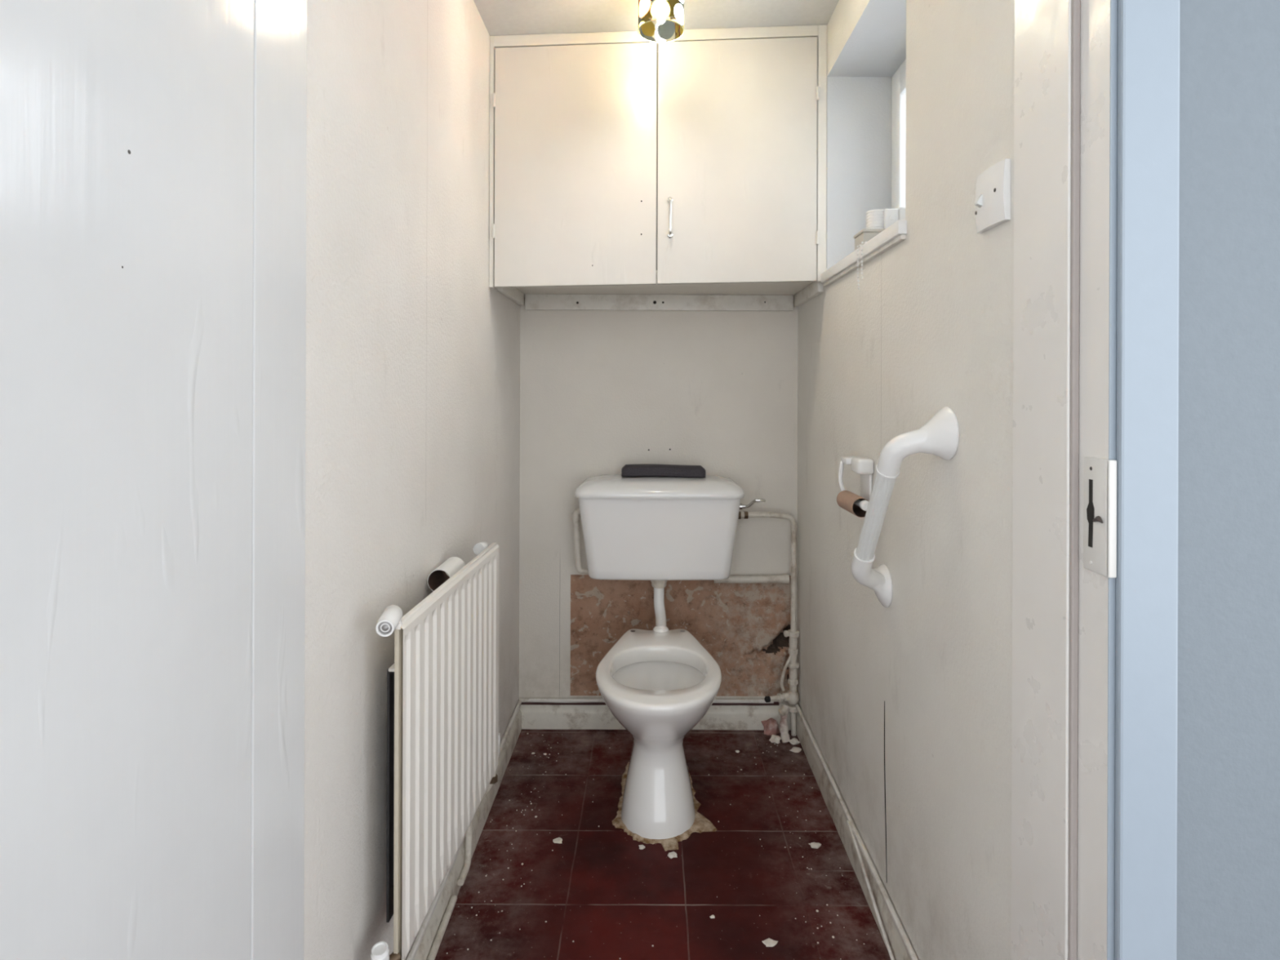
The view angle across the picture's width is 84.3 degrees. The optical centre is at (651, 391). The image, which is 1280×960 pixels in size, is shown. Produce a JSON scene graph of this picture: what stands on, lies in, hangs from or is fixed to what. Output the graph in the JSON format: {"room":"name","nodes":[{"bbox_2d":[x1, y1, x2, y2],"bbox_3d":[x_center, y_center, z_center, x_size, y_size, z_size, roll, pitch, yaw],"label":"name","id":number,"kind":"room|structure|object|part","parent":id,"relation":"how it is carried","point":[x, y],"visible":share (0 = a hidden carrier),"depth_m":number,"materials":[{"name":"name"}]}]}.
{"room":"toilet room","nodes":[
{"label":"toilet room","id":0,"kind":"room"},
{"bbox_2d":[303,0,519,959],"bbox_3d":[-0.483,-0.052,1.651,0.100,2.300,1.538,0,0,0],"label":"wall","id":1,"kind":"structure","parent":0,"point":[412,394],"depth_m":1.14,"materials":[{"name":"paint"}]},
{"bbox_2d":[370,541,500,959],"bbox_3d":[-0.386,0.708,1.319,0.075,0.782,0.633,0,0,0],"label":"radiator","id":2,"kind":"object","parent":1,"relation":"attached to","point":[443,736],"visible":1,"depth_m":1.19,"materials":[{"name":"metal"}]},
{"bbox_3d":[-0.368,0.602,1.325,0.007,0.503,0.560,0,0,2],"label":"panel","id":3,"kind":"part","parent":2,"relation":"part of","materials":[{"name":"metal"}]},
{"bbox_2d":[427,556,465,591],"bbox_3d":[-0.408,0.363,1.407,0.045,0.045,0.105,0,0,0],"label":"cardboard tube","id":4,"kind":"object","parent":2,"relation":"attached to","point":[452,565],"visible":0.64,"depth_m":1.40,"materials":[{"name":"white cardboard"}]},
{"bbox_2d":[426,894,457,959],"bbox_3d":[-0.417,1.069,1.270,0.014,0.018,0.440,0,0,0],"label":"pipe","id":5,"kind":"object","parent":1,"relation":"attached to","point":[435,946],"visible":1,"depth_m":1.40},
{"bbox_2d":[406,699,521,959],"bbox_3d":[-0.430,1.061,1.597,0.013,0.075,1.413,0,0,0],"label":"baseboard","id":6,"kind":"structure","parent":1,"relation":"attached to","point":[451,888],"depth_m":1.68,"materials":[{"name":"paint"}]},
{"bbox_2d":[473,0,839,52],"bbox_3d":[0.026,-1.026,1.585,0.911,0.169,1.470,0,0,0],"label":"ceiling","id":7,"kind":"structure","parent":0,"point":[500,17],"depth_m":1.83,"materials":[{"name":"paint"}]},
{"bbox_2d":[637,0,684,43],"bbox_3d":[0.021,-0.904,1.640,0.108,0.140,0.108,0,0,0],"label":"ceiling lamp","id":8,"kind":"object","parent":7,"relation":"attached to","point":[660,21],"visible":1,"depth_m":1.62,"materials":[{"name":"gold plastic"}]},
{"bbox_2d":[519,294,798,705],"bbox_3d":[0.023,-0.050,2.370,0.911,2.300,0.100,0,0,0],"label":"wall","id":9,"kind":"structure","parent":0,"point":[599,390],"depth_m":2.32,"materials":[{"name":"paint"}]},
{"bbox_2d":[518,697,773,703],"bbox_3d":[-0.020,1.008,2.309,0.833,0.015,0.013,0,0,0],"label":"trim","id":10,"kind":"structure","parent":9,"relation":"attached to","point":[523,700],"depth_m":2.31,"materials":[{"name":"white wood"}]},
{"bbox_2d":[520,701,778,705],"bbox_3d":[-0.010,1.020,2.318,0.853,0.012,0.004,0,0,0],"label":"trim","id":11,"kind":"structure","parent":9,"relation":"attached to","point":[775,703],"depth_m":2.32,"materials":[{"name":"paint"}]},
{"bbox_2d":[519,704,791,730],"bbox_3d":[0.019,1.063,2.312,0.911,0.075,0.017,0,0,0],"label":"baseboard","id":12,"kind":"structure","parent":9,"relation":"attached to","point":[533,716],"depth_m":2.30,"materials":[{"name":"paint"}]},
{"bbox_2d":[488,24,826,311],"bbox_3d":[0.025,-0.637,2.091,0.909,0.743,0.456,0,0,0],"label":"upper cabinet","id":13,"kind":"object","parent":9,"relation":"attached to","point":[690,174],"visible":0.98,"depth_m":1.91,"materials":[{"name":"paint"}]},
{"bbox_3d":[-0.202,-0.609,1.894,0.431,0.664,0.019,0,0,-4],"label":"door","id":14,"kind":"part","parent":13,"relation":"part of","materials":[{"name":"white wood"}]},
{"bbox_3d":[0.018,-0.631,1.937,0.874,0.597,0.004,0,0,-4],"label":"rail","id":15,"kind":"part","parent":13,"relation":"part of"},
{"bbox_3d":[0.049,-0.469,1.891,0.015,0.110,0.026,0,0,0],"label":"handle","id":16,"kind":"part","parent":13,"relation":"part of","materials":[{"name":"silver metal"}]},
{"bbox_3d":[0.233,-0.632,1.927,0.439,0.683,0.019,0,0,-4],"label":"door","id":17,"kind":"part","parent":13,"relation":"part of","materials":[{"name":"white wood"}]},
{"bbox_2d":[572,474,765,626],"bbox_3d":[0.046,0.498,2.208,0.596,0.466,0.221,0,0,0],"label":"cistern","id":18,"kind":"object","parent":9,"relation":"attached to","point":[658,530],"visible":0.98,"depth_m":2.13,"materials":[{"name":"white plastic"}]},
{"bbox_3d":[0.022,0.446,2.216,0.496,0.254,0.207,0,0,0],"label":"tank","id":19,"kind":"part","parent":18,"relation":"part of","materials":[{"name":"white plastic"}]},
{"bbox_3d":[0.023,0.292,2.208,0.515,0.054,0.221,0,0,0],"label":"lid","id":20,"kind":"part","parent":18,"relation":"part of","materials":[{"name":"white ceramic"}]},
{"bbox_2d":[621,463,705,477],"bbox_3d":[0.036,0.249,2.235,0.262,0.034,0.090,0,0,0],"label":"pad","id":21,"kind":"object","parent":18,"relation":"on","point":[628,470],"visible":1,"depth_m":2.19,"materials":[{"name":"black plastic"}]},
{"bbox_3d":[0.304,0.345,2.176,0.100,0.042,0.032,0,0,41],"label":"lever","id":22,"kind":"part","parent":18,"relation":"part of","materials":[{"name":"silver metal"}]},
{"bbox_2d":[569,574,791,696],"bbox_3d":[0.095,0.799,2.351,0.726,0.397,0.063,0,0,0],"label":"plaster","id":23,"kind":"object","parent":9,"relation":"attached to","point":[742,626],"visible":0.69,"depth_m":2.32,"materials":[{"name":"brown paint"}]},
{"bbox_2d":[713,573,789,583],"bbox_3d":[0.323,0.607,2.300,0.244,0.029,0.029,0,0,0],"label":"pipe","id":24,"kind":"object","parent":9,"relation":"attached to","point":[784,578],"visible":0.9,"depth_m":2.29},
{"bbox_2d":[737,511,799,742],"bbox_3d":[0.367,0.740,2.253,0.215,0.731,0.080,0,0,0],"label":"pipe","id":25,"kind":"object","parent":9,"relation":"attached to","point":[792,696],"visible":0.95,"depth_m":2.26,"materials":[{"name":"white metal"}]},
{"bbox_2d":[434,728,890,959],"bbox_3d":[-0.004,1.140,0.410,4.400,0.080,4.020,0,0,0],"label":"floor","id":26,"kind":"structure","parent":0,"point":[596,890],"depth_m":1.62,"materials":[{"name":"red tile"}]},
{"bbox_2d":[552,837,562,843],"bbox_3d":[-0.231,1.097,1.731,0.024,0.003,0.024,0,0,0],"label":"chip","id":27,"kind":"object","parent":26,"relation":"on","point":[558,840],"visible":1,"depth_m":1.73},
{"bbox_2d":[638,844,644,849],"bbox_3d":[-0.024,1.097,1.706,0.015,0.005,0.012,0,0,-9],"label":"chip","id":28,"kind":"object","parent":26,"relation":"on","point":[641,846],"visible":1,"depth_m":1.70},
{"bbox_2d":[446,733,867,959],"bbox_3d":[0.017,1.098,1.796,0.861,0.004,0.968,0,0,0],"label":"plaster grit","id":29,"kind":"object","parent":26,"relation":"on","point":[817,910],"visible":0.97,"depth_m":1.68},
{"bbox_2d":[595,626,721,839],"bbox_3d":[0.017,0.899,1.874,0.322,0.401,0.539,0,0,0],"label":"pan","id":30,"kind":"object","parent":26,"relation":"on","point":[659,683],"visible":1,"depth_m":1.78,"materials":[{"name":"white ceramic"}]},
{"bbox_2d":[612,761,716,851],"bbox_3d":[0.030,1.095,1.906,0.267,0.008,0.426,0,0,0],"label":"bed","id":31,"kind":"object","parent":26,"relation":"on","point":[701,824],"visible":0.63,"depth_m":1.78,"materials":[{"name":"beige concrete"}]},
{"bbox_2d":[667,851,677,858],"bbox_3d":[0.048,1.096,1.676,0.024,0.007,0.020,0,0,0],"label":"chip","id":32,"kind":"object","parent":26,"relation":"on","point":[671,855],"visible":1,"depth_m":1.67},
{"bbox_2d":[760,717,779,735],"bbox_3d":[0.385,1.079,2.285,0.055,0.043,0.046,0,0,-11],"label":"lump","id":33,"kind":"object","parent":26,"relation":"on","point":[771,725],"visible":0.99,"depth_m":2.27,"materials":[{"name":"pink paper"}]},
{"bbox_2d":[762,937,777,946],"bbox_3d":[0.237,1.099,1.413,0.030,0.003,0.022,0,0,-25],"label":"chip","id":34,"kind":"object","parent":26,"relation":"on","point":[768,942],"visible":1,"depth_m":1.41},
{"bbox_2d":[768,734,781,743],"bbox_3d":[0.388,1.090,2.224,0.036,0.021,0.024,0,0,17],"label":"lump","id":35,"kind":"object","parent":26,"relation":"on","point":[774,739],"visible":1,"depth_m":2.22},
{"bbox_2d":[789,737,800,745],"bbox_3d":[0.447,1.093,2.215,0.028,0.016,0.024,0,0,-27],"label":"lump","id":36,"kind":"object","parent":26,"relation":"on","point":[793,741],"visible":1,"depth_m":2.21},
{"bbox_2d":[789,746,801,752],"bbox_3d":[0.441,1.096,2.169,0.030,0.009,0.030,0,0,34],"label":"lump","id":37,"kind":"object","parent":26,"relation":"on","point":[795,749],"visible":1,"depth_m":2.16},
{"bbox_2d":[809,842,821,848],"bbox_3d":[0.398,1.098,1.715,0.028,0.006,0.022,0,0,0],"label":"chip","id":38,"kind":"object","parent":26,"relation":"on","point":[814,845],"visible":1,"depth_m":1.71,"materials":[{"name":"white paint"}]},
{"bbox_2d":[796,0,1014,959],"bbox_3d":[0.588,-0.048,1.675,0.220,2.300,1.490,0,0,0],"label":"wall","id":39,"kind":"structure","parent":0,"point":[927,328],"depth_m":1.25,"materials":[{"name":"paint"}]},
{"bbox_2d":[838,456,873,511],"bbox_3d":[0.450,0.194,1.531,0.054,0.099,0.170,0,0,0],"label":"toilet roll holder","id":40,"kind":"object","parent":39,"relation":"attached to","point":[864,466],"visible":0.88,"depth_m":1.54,"materials":[{"name":"white plastic"}]},
{"bbox_3d":[0.446,0.192,1.593,0.046,0.091,0.046,0,0,0],"label":"arm","id":41,"kind":"part","parent":40,"relation":"part of","materials":[{"name":"white plastic"}]},
{"bbox_2d":[836,490,869,517],"bbox_3d":[0.436,0.241,1.532,0.043,0.041,0.116,0,0,0],"label":"roll","id":42,"kind":"object","parent":40,"relation":"on","point":[846,500],"visible":0.85,"depth_m":1.52,"materials":[{"name":"brown cardboard"}]},
{"bbox_3d":[0.474,0.194,1.565,0.007,0.085,0.070,0,0,0],"label":"plate","id":43,"kind":"part","parent":40,"relation":"part of","materials":[{"name":"white plastic"}]},
{"bbox_2d":[795,702,918,959],"bbox_3d":[0.469,1.064,1.619,0.010,0.075,1.368,0,0,0],"label":"baseboard","id":44,"kind":"structure","parent":39,"relation":"attached to","point":[899,951],"depth_m":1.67,"materials":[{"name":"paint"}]},
{"bbox_2d":[821,219,906,283],"bbox_3d":[0.562,-0.310,1.634,0.198,0.028,0.610,0,0,0],"label":"window sill","id":45,"kind":"structure","parent":39,"relation":"attached to","point":[899,228],"depth_m":1.51,"materials":[{"name":"paint"}]},
{"bbox_2d":[857,241,866,289],"bbox_3d":[0.470,-0.276,1.560,0.027,0.106,0.035,0,0,0],"label":"blind cord","id":46,"kind":"object","parent":45,"relation":"hanging from","point":[860,245],"visible":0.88,"depth_m":1.57,"materials":[{"name":"white plastic"}]},
{"bbox_3d":[0.470,-0.276,1.573,0.027,0.106,0.010,0,0,0],"label":"chain","id":47,"kind":"part","parent":46,"relation":"part of","materials":[{"name":"white plastic"}]},
{"bbox_3d":[0.467,-0.286,1.545,0.022,0.086,0.005,0,0,0],"label":"chain","id":48,"kind":"part","parent":46,"relation":"part of","materials":[{"name":"white plastic"}]},
{"bbox_2d":[853,228,885,250],"bbox_3d":[0.534,-0.342,1.596,0.138,0.036,0.072,0,0,0],"label":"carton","id":49,"kind":"object","parent":45,"relation":"on","point":[864,235],"visible":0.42,"depth_m":1.56,"materials":[{"name":"white cardboard"}]},
{"bbox_2d":[866,207,905,228],"bbox_3d":[0.543,-0.385,1.592,0.120,0.049,0.062,0,0,0],"label":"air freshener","id":50,"kind":"object","parent":49,"relation":"on","point":[876,218],"visible":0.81,"depth_m":1.57,"materials":[{"name":"white plastic"}]},
{"bbox_2d":[822,234,906,286],"bbox_3d":[0.474,-0.292,1.636,0.010,0.008,0.606,0,0,0],"label":"trim","id":51,"kind":"structure","parent":39,"relation":"attached to","point":[901,237],"depth_m":1.53,"materials":[{"name":"white wood"}]},
{"bbox_2d":[846,820,894,959],"bbox_3d":[0.458,1.052,1.330,0.012,0.096,0.660,0,0,0],"label":"loose cable","id":52,"kind":"object","parent":39,"relation":"hanging from","point":[866,878],"visible":1,"depth_m":1.47,"materials":[{"name":"white plastic"}]},
{"bbox_2d":[884,701,886,870],"bbox_3d":[0.475,0.812,1.437,0.003,0.360,0.018,0,0,0],"label":"crack","id":53,"kind":"structure","parent":39,"relation":"attached to","point":[884,701],"depth_m":1.44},
{"bbox_2d":[891,58,906,208],"bbox_3d":[0.661,-0.594,1.639,0.072,0.541,0.603,0,0,0],"label":"window","id":54,"kind":"structure","parent":39,"relation":"in","point":[899,78],"depth_m":1.85,"materials":[{"name":"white glass"}]},
{"bbox_3d":[0.670,-0.594,1.639,0.047,0.436,0.487,0,0,0],"label":"sash","id":55,"kind":"part","parent":54,"relation":"part of","materials":[{"name":"white wood"}]},
{"bbox_2d":[851,406,959,607],"bbox_3d":[0.430,0.231,1.292,0.094,0.415,0.387,0,0,0],"label":"grab rail","id":56,"kind":"object","parent":39,"relation":"attached to","point":[940,437],"visible":1,"depth_m":1.20,"materials":[{"name":"white plastic"}]},
{"bbox_2d":[974,158,1010,233],"bbox_3d":[0.469,-0.271,0.985,0.019,0.081,0.082,0,0,0],"label":"light switch","id":57,"kind":"object","parent":39,"relation":"attached to","point":[993,190],"visible":1,"depth_m":0.97,"materials":[{"name":"white plastic"}]},
{"bbox_2d":[1011,0,1118,959],"bbox_3d":[0.489,0.092,0.839,0.031,2.020,0.182,0,0,0],"label":"door frame","id":58,"kind":"structure","parent":39,"relation":"in","point":[1042,293],"depth_m":0.82,"materials":[{"name":"paint"}]},
{"bbox_2d":[1068,0,1080,959],"bbox_3d":[0.479,0.102,0.802,0.008,2.000,0.006,0,0,0],"label":"strip","id":59,"kind":"object","parent":58,"relation":"attached to","point":[1076,4],"visible":1,"depth_m":0.80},
{"bbox_2d":[1083,456,1116,577],"bbox_3d":[0.480,0.134,0.765,0.012,0.124,0.045,0,0,-8],"label":"plate","id":60,"kind":"object","parent":58,"relation":"attached to","point":[1100,486],"visible":1,"depth_m":0.76,"materials":[{"name":"metal"}]},
{"bbox_2d":[1176,0,1279,959],"bbox_3d":[1.353,-0.095,0.839,1.695,2.400,0.182,0,0,0],"label":"wall","id":61,"kind":"structure","parent":0,"point":[1228,675],"depth_m":0.75,"materials":[{"name":"paint"}]},
{"bbox_2d":[1114,0,1179,959],"bbox_3d":[0.520,0.062,0.743,0.061,2.080,0.010,0,0,0],"label":"trim","id":62,"kind":"structure","parent":61,"relation":"attached to","point":[1148,30],"depth_m":0.74,"materials":[{"name":"paint"}]},
{"bbox_3d":[-1.330,-0.105,0.815,1.740,2.400,0.134,0,0,0],"label":"wall","id":63,"kind":"structure","parent":0,"visible":0},
{"bbox_2d":[250,0,306,959],"bbox_3d":[-0.446,0.088,0.815,0.029,2.020,0.134,0,0,0],"label":"door frame","id":64,"kind":"structure","parent":63,"relation":"in","point":[280,26],"depth_m":0.82,"materials":[{"name":"white wood"}]},
{"bbox_2d":[0,0,253,959],"bbox_3d":[-0.453,0.101,0.383,0.043,1.985,0.766,0,0,0],"label":"door","id":65,"kind":"structure","parent":64,"relation":"attached to","point":[126,126],"depth_m":0.58,"materials":[{"name":"white wood"}]}
]}

